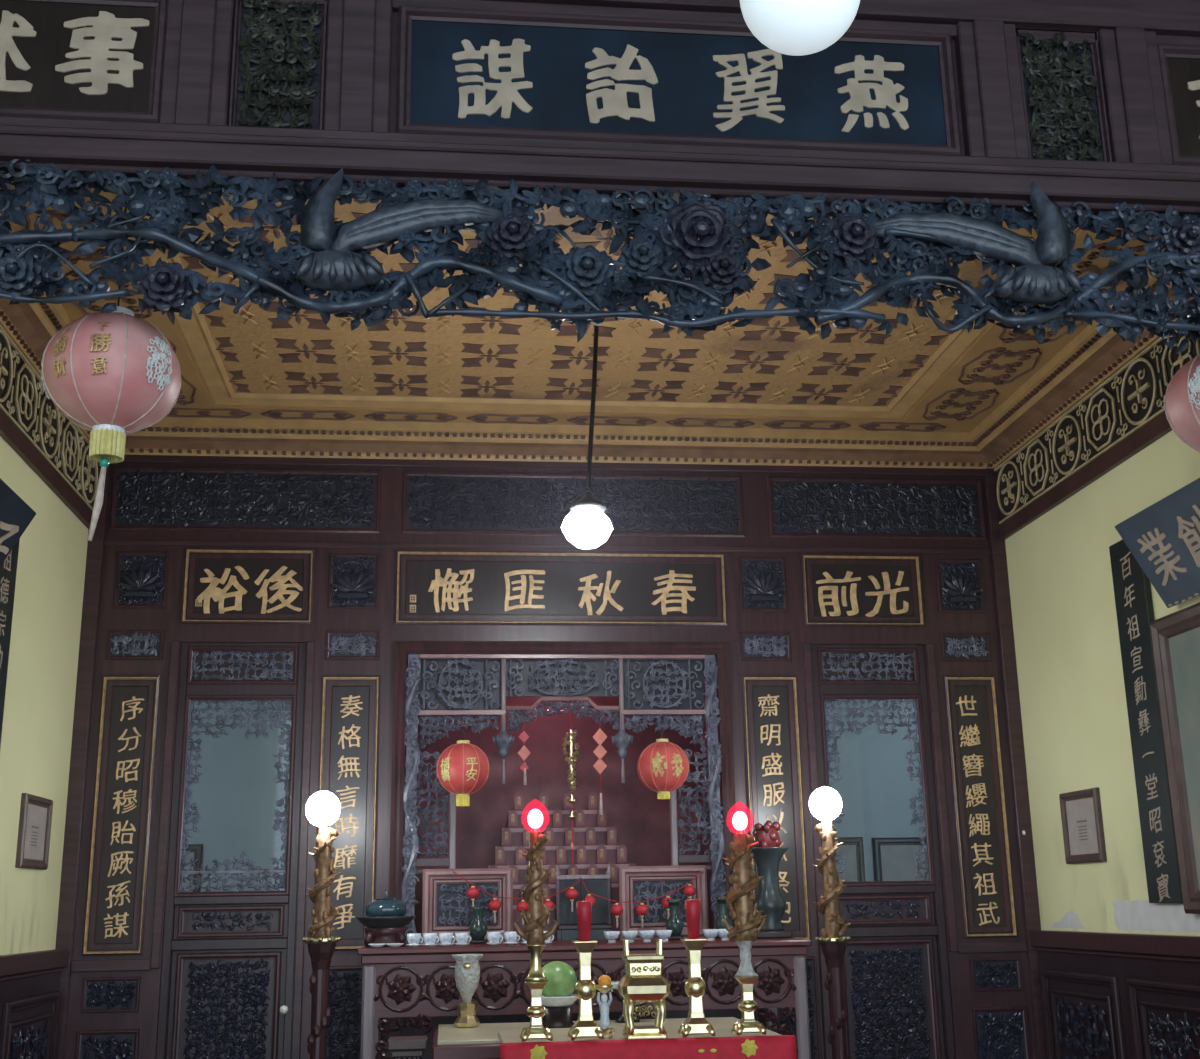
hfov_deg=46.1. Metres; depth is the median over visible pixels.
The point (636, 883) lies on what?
carved panel
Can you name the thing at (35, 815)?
print
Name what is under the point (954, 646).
carved relief
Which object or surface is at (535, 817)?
bulb
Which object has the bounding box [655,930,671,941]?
rice bowl
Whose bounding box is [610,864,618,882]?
tablet
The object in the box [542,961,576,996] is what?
melon
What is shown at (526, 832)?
tablet
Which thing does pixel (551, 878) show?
tablet
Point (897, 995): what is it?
door
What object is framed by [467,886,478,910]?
lantern
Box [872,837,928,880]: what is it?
picture frame
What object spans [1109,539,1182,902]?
couplet board
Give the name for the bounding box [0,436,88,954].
wall
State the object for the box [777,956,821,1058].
carved relief
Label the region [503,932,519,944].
teacup
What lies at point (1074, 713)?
wall
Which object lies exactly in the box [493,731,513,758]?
pendant
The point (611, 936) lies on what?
rice bowl
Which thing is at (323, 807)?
bulb
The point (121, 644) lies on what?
carved relief
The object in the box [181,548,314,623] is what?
signboard
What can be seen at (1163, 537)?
plaque
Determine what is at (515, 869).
tablet
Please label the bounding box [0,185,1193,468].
ceiling
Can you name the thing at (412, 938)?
bowl
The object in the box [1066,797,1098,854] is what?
print
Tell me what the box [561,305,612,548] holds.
pendant lamp
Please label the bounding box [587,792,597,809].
tablet
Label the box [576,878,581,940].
post
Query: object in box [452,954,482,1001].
cup
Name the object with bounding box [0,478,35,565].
plaque
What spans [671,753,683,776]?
flower
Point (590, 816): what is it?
tablet stand
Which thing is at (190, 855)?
print
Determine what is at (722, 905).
vase
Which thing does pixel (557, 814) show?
tablet
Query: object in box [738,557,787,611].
carved relief
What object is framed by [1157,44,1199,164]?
signboard
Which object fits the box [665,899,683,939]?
vase
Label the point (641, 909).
lantern
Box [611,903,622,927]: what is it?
lantern
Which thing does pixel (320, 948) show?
pedestal
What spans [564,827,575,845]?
tablet
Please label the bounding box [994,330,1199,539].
decorative frieze
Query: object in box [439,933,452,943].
bowl
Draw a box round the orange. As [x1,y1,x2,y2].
[598,975,610,984]
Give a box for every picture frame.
[15,793,52,869]
[180,844,202,891]
[834,837,864,881]
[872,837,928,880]
[1059,787,1106,863]
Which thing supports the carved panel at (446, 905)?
on the shrine
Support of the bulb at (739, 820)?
attached to the lamp at (739, 898)
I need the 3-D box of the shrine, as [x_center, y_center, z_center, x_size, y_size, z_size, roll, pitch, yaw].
[-0.263,1.674,8.626,2.400,2.400,1.274,1,-15,-6]
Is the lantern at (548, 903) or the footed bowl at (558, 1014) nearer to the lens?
the footed bowl at (558, 1014)
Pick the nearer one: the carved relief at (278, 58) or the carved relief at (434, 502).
the carved relief at (278, 58)
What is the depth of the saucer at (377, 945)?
6.98 m
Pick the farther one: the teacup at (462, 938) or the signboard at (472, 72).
the teacup at (462, 938)
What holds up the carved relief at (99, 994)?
attached to the wall at (99, 614)
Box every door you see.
[156,642,305,1058]
[810,644,954,1058]
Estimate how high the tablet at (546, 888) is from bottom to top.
0.114 m
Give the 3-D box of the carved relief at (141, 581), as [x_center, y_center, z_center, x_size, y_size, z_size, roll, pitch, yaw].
[-2.647,0.284,8.123,0.290,0.335,0.052,1,-15,-6]
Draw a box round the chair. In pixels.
[555,864,612,940]
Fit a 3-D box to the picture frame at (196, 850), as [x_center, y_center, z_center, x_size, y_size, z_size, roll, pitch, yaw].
[-2.966,2.508,9.794,0.363,0.620,0.030,1,-15,-6]
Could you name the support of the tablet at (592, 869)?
on the tablet stand at (590, 816)
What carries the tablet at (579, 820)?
on the tablet stand at (590, 816)
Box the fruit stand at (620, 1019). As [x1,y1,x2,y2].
[611,981,639,1022]
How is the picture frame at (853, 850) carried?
attached to the wall at (236, 794)
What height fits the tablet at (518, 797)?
0.114 m
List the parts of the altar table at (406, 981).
leg, leg, leg, leg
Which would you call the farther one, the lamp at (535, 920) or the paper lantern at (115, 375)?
the lamp at (535, 920)
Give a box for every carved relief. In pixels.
[75,1029,139,1058]
[81,976,140,1012]
[106,630,163,659]
[109,466,380,532]
[114,551,168,607]
[228,0,327,128]
[325,631,379,659]
[326,965,363,1058]
[328,553,378,608]
[402,470,744,536]
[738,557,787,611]
[739,632,791,660]
[767,476,986,539]
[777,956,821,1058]
[935,559,984,612]
[940,633,991,660]
[969,957,1022,991]
[971,1006,1030,1058]
[1016,28,1111,161]
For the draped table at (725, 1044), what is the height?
1.036 m
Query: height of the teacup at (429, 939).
0.064 m
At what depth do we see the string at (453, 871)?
7.76 m
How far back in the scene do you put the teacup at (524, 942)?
7.09 m
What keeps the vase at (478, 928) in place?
on the altar table at (406, 981)
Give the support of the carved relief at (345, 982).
attached to the wall at (99, 614)
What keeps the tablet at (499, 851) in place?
on the tablet stand at (590, 816)
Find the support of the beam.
attached to the ceiling
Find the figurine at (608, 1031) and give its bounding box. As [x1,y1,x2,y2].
[595,984,614,1037]
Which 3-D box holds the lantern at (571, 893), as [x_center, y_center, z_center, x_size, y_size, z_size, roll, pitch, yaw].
[-0.155,2.045,7.786,0.070,0.132,0.071,1,-15,-6]
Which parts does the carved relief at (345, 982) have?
frame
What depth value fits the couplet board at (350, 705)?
7.96 m
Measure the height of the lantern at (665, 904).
0.132 m
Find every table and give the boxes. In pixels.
[357,937,811,1058]
[432,1017,739,1058]
[498,1024,796,1058]
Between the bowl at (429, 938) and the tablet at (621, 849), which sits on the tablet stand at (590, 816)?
the tablet at (621, 849)
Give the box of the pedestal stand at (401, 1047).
[387,1036,427,1058]
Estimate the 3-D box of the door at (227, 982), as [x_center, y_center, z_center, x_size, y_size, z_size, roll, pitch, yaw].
[-2.030,2.099,7.757,0.710,2.990,0.131,1,-15,-6]
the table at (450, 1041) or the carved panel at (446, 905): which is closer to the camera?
the table at (450, 1041)
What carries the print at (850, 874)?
attached to the picture frame at (853, 850)
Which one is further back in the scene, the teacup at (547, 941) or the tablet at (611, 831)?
the tablet at (611, 831)
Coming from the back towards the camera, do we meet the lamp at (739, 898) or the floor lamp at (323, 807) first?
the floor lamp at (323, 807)
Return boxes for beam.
[0,0,1199,217]
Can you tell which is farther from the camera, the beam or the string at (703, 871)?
the string at (703, 871)
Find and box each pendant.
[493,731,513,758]
[611,730,632,757]
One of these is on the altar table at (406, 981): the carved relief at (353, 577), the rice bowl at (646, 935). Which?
the rice bowl at (646, 935)
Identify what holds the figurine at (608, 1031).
on the draped table at (725, 1044)
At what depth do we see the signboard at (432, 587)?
8.38 m
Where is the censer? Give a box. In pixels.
[618,939,669,1039]
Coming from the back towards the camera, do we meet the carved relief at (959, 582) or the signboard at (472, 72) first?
the carved relief at (959, 582)
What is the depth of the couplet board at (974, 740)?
8.31 m
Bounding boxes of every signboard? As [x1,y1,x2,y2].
[0,0,167,122]
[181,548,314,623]
[395,550,727,625]
[396,6,961,155]
[801,554,924,626]
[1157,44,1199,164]
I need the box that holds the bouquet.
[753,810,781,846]
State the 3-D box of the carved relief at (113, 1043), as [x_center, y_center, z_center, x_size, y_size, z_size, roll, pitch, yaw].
[-2.612,2.979,7.412,0.325,0.655,0.038,1,-15,-6]
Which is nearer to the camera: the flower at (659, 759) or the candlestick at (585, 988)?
the candlestick at (585, 988)
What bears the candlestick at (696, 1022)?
on the draped table at (725, 1044)
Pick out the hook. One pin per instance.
(657, 730)
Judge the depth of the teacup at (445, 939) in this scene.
7.04 m
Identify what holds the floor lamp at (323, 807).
on the floor
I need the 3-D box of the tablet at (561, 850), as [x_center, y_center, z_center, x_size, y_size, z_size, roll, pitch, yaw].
[-0.235,1.971,8.526,0.068,0.114,0.036,1,-15,-6]
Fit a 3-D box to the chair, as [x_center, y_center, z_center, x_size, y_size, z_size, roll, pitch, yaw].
[-0.093,2.178,8.047,0.331,0.517,0.177,1,-15,-6]
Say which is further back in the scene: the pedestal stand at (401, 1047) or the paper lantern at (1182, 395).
the pedestal stand at (401, 1047)
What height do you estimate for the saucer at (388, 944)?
0.019 m
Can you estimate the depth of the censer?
5.01 m
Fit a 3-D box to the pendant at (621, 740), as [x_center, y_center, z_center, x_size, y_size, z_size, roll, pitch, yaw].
[0.130,1.250,8.186,0.120,0.160,0.120,7,-17,-28]
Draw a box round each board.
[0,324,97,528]
[0,539,19,746]
[82,675,160,955]
[314,676,379,950]
[742,676,810,939]
[943,676,1017,937]
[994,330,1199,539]
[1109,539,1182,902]
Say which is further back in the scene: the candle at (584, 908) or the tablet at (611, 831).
the tablet at (611, 831)
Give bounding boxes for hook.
[653,729,663,736]
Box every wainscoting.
[0,949,68,1058]
[1030,930,1199,1058]
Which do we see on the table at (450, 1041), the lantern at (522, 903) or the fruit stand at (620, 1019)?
the fruit stand at (620, 1019)
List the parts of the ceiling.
cornice, field moulding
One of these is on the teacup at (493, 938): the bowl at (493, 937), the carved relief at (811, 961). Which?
the bowl at (493, 937)
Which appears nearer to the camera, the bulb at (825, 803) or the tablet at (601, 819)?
the bulb at (825, 803)
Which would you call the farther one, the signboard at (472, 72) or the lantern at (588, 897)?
the lantern at (588, 897)
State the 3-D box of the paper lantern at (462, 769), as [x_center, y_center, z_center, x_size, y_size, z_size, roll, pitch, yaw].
[-0.755,1.322,7.767,0.291,0.402,0.303,1,-15,-6]
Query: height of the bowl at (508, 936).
0.058 m
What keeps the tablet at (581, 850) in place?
on the tablet stand at (590, 816)
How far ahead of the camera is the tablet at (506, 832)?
8.64 m
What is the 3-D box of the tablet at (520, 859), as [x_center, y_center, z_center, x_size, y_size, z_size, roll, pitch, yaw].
[-0.480,1.968,8.499,0.068,0.114,0.036,1,-15,-6]
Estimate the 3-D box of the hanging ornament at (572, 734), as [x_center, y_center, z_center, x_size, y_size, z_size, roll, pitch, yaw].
[-0.163,1.477,8.051,0.090,0.891,0.085,-12,-19,37]
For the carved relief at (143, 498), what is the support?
attached to the wall at (99, 614)
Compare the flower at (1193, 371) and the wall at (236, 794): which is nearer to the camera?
the flower at (1193, 371)
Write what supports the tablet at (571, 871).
on the tablet stand at (590, 816)
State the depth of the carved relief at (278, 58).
4.06 m
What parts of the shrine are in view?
rail, post, hanging post, rail, hanging post, post, rail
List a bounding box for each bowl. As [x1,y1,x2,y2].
[407,933,420,943]
[423,933,436,943]
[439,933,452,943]
[455,932,468,942]
[487,932,500,942]
[504,932,517,941]
[542,994,577,1027]
[603,931,619,942]
[621,931,637,942]
[638,930,654,941]
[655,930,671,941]
[702,929,718,940]
[718,929,728,940]
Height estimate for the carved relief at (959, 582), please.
0.335 m
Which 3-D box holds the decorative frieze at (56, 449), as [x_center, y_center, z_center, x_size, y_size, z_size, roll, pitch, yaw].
[-2.707,-0.789,6.089,0.043,0.465,4.400,1,-15,-6]
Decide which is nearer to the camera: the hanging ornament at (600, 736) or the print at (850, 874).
the hanging ornament at (600, 736)
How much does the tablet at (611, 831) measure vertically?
0.114 m
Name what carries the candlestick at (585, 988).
on the draped table at (725, 1044)
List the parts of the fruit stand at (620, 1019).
dish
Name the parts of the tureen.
leg, dish, leg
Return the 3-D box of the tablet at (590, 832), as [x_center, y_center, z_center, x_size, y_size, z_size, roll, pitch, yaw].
[-0.057,1.895,8.701,0.068,0.114,0.036,1,-15,-6]
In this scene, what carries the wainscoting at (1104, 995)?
attached to the wall at (1074, 713)
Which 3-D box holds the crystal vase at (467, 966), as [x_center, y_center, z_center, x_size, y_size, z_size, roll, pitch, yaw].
[-0.615,2.135,6.524,0.146,0.320,0.146,1,-15,-6]
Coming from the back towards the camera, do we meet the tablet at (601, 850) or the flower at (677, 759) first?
the tablet at (601, 850)
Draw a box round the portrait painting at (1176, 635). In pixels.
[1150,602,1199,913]
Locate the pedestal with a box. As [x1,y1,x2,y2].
[302,936,341,960]
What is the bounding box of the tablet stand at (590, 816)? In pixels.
[489,810,628,941]
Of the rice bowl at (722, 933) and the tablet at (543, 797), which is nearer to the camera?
the rice bowl at (722, 933)
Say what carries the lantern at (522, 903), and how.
hanging from the string at (453, 871)
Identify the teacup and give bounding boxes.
[406,933,422,946]
[422,933,438,946]
[438,933,454,945]
[454,932,470,945]
[486,932,502,944]
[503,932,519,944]
[520,933,527,944]
[544,931,553,943]
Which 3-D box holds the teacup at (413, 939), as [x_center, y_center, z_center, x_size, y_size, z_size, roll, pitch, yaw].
[-0.931,2.056,7.052,0.080,0.064,0.079,-11,-18,32]
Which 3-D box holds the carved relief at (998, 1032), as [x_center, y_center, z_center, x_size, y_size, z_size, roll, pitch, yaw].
[2.280,3.035,7.935,0.325,0.655,0.040,1,-15,-6]
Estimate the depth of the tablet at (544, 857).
8.50 m
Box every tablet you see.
[494,846,505,865]
[501,828,511,846]
[507,810,517,827]
[509,865,518,884]
[514,793,523,810]
[515,846,525,864]
[522,828,530,845]
[538,793,548,810]
[542,849,546,864]
[543,884,549,901]
[544,827,554,845]
[547,865,555,883]
[552,810,562,827]
[555,845,566,864]
[563,793,573,809]
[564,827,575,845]
[568,865,577,874]
[574,809,584,827]
[576,845,586,864]
[585,827,596,845]
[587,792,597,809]
[588,864,597,874]
[596,810,607,826]
[596,845,607,863]
[606,827,617,844]
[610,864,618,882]
[616,845,627,863]
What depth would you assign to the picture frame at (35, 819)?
7.08 m
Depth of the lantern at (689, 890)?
7.84 m
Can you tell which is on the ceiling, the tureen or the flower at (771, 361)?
the flower at (771, 361)
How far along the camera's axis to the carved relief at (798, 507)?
8.72 m
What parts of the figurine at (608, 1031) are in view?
dish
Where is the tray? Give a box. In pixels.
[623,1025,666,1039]
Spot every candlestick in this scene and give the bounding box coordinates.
[568,940,603,1039]
[678,938,715,1036]
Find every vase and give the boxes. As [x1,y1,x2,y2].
[452,954,482,1027]
[468,906,487,943]
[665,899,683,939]
[714,897,732,938]
[751,847,791,938]
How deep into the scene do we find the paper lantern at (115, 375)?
3.94 m
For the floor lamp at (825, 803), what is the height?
2.072 m
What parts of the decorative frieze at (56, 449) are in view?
rail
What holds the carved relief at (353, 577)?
attached to the wall at (99, 614)
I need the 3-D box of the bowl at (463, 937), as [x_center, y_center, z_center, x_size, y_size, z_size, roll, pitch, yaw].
[-0.693,2.056,7.078,0.072,0.058,0.071,1,-15,-6]
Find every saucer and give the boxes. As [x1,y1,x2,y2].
[368,943,385,947]
[386,943,403,946]
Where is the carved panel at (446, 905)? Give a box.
[422,868,512,943]
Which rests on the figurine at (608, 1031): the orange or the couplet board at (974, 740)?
the orange
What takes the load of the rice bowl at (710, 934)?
on the altar table at (406, 981)
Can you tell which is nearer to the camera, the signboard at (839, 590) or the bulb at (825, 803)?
the bulb at (825, 803)
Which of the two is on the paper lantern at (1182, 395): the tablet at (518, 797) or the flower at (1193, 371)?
the flower at (1193, 371)
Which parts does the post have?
rod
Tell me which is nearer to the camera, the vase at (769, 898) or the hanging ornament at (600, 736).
the vase at (769, 898)
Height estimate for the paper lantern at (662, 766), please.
0.377 m
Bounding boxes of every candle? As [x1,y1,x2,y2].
[576,896,591,940]
[685,894,699,938]
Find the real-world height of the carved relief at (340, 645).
0.170 m
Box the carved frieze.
[0,159,1199,353]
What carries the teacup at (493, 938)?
on the altar table at (406, 981)
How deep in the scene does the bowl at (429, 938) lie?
7.03 m
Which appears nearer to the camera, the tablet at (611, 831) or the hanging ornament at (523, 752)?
the hanging ornament at (523, 752)
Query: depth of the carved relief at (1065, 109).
4.32 m
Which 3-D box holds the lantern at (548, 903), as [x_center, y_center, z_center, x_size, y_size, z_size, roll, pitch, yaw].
[-0.287,2.103,7.756,0.070,0.132,0.071,1,-15,-6]
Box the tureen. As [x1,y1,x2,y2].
[356,890,415,946]
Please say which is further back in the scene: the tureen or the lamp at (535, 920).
the tureen
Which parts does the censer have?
leg, handle, leg, leg, handle, leg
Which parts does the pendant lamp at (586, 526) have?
lamp glass, rod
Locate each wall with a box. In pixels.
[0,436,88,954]
[55,455,1046,1058]
[182,699,925,891]
[1005,430,1199,935]
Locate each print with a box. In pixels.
[24,804,46,859]
[180,852,193,891]
[836,845,857,881]
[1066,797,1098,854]
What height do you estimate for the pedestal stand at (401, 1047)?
0.945 m
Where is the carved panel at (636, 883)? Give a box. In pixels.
[618,865,708,939]
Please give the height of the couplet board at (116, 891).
1.518 m
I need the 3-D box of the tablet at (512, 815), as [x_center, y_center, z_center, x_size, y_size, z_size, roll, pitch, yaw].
[-0.545,1.812,8.805,0.068,0.114,0.036,1,-15,-6]
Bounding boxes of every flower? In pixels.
[146,336,171,390]
[178,212,1032,405]
[652,752,667,775]
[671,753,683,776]
[1187,365,1199,409]
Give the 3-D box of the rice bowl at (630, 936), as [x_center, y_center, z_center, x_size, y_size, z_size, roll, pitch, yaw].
[0.152,2.072,7.167,0.088,0.057,0.088,1,-15,-6]
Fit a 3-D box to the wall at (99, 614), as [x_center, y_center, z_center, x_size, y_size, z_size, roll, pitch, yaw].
[-0.209,1.418,8.153,5.500,4.450,0.165,1,-15,-6]
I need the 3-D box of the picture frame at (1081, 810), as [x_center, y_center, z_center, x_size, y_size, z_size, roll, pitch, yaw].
[2.599,1.602,7.598,0.030,0.380,0.450,1,-15,-6]
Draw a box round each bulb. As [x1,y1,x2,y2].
[306,791,339,826]
[527,809,542,831]
[732,811,747,833]
[809,787,841,820]
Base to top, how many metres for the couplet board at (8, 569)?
1.783 m
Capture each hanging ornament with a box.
[517,721,530,784]
[562,711,579,867]
[593,721,606,814]
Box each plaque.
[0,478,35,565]
[1115,478,1199,607]
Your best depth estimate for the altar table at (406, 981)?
6.98 m
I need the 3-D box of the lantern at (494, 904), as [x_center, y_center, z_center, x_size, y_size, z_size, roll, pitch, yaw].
[-0.577,2.090,7.727,0.070,0.132,0.071,1,-15,-6]
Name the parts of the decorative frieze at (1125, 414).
rail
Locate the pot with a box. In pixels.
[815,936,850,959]
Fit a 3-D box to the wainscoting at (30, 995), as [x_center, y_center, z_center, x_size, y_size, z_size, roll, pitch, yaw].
[-2.382,1.691,2.937,0.076,1.310,9.255,1,-15,-6]
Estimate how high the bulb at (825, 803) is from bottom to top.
0.176 m
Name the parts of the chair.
post, leg, rail, seat, backrest, post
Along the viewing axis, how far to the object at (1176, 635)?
6.53 m
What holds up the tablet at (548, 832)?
on the tablet stand at (590, 816)
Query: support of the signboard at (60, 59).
attached to the beam
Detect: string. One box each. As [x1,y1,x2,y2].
[453,871,579,899]
[582,871,703,902]
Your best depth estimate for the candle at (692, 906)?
5.11 m
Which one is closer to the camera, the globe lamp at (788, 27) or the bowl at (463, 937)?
the globe lamp at (788, 27)
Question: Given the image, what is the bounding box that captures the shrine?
[389,641,736,943]
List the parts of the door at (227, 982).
knob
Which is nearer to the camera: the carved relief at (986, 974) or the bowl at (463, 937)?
the bowl at (463, 937)
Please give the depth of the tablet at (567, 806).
8.99 m
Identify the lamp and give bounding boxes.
[302,791,341,1058]
[513,809,557,1041]
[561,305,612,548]
[721,811,766,1035]
[740,0,859,55]
[809,787,851,1058]
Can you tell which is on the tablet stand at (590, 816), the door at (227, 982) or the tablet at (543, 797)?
the tablet at (543, 797)
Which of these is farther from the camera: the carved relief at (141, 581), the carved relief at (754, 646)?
the carved relief at (754, 646)
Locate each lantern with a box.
[41,201,180,540]
[436,735,489,806]
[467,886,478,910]
[489,898,500,922]
[517,900,527,924]
[543,899,553,923]
[566,887,577,911]
[583,894,594,905]
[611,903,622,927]
[636,903,647,927]
[637,733,688,799]
[662,896,671,920]
[684,884,695,898]
[1164,354,1199,451]

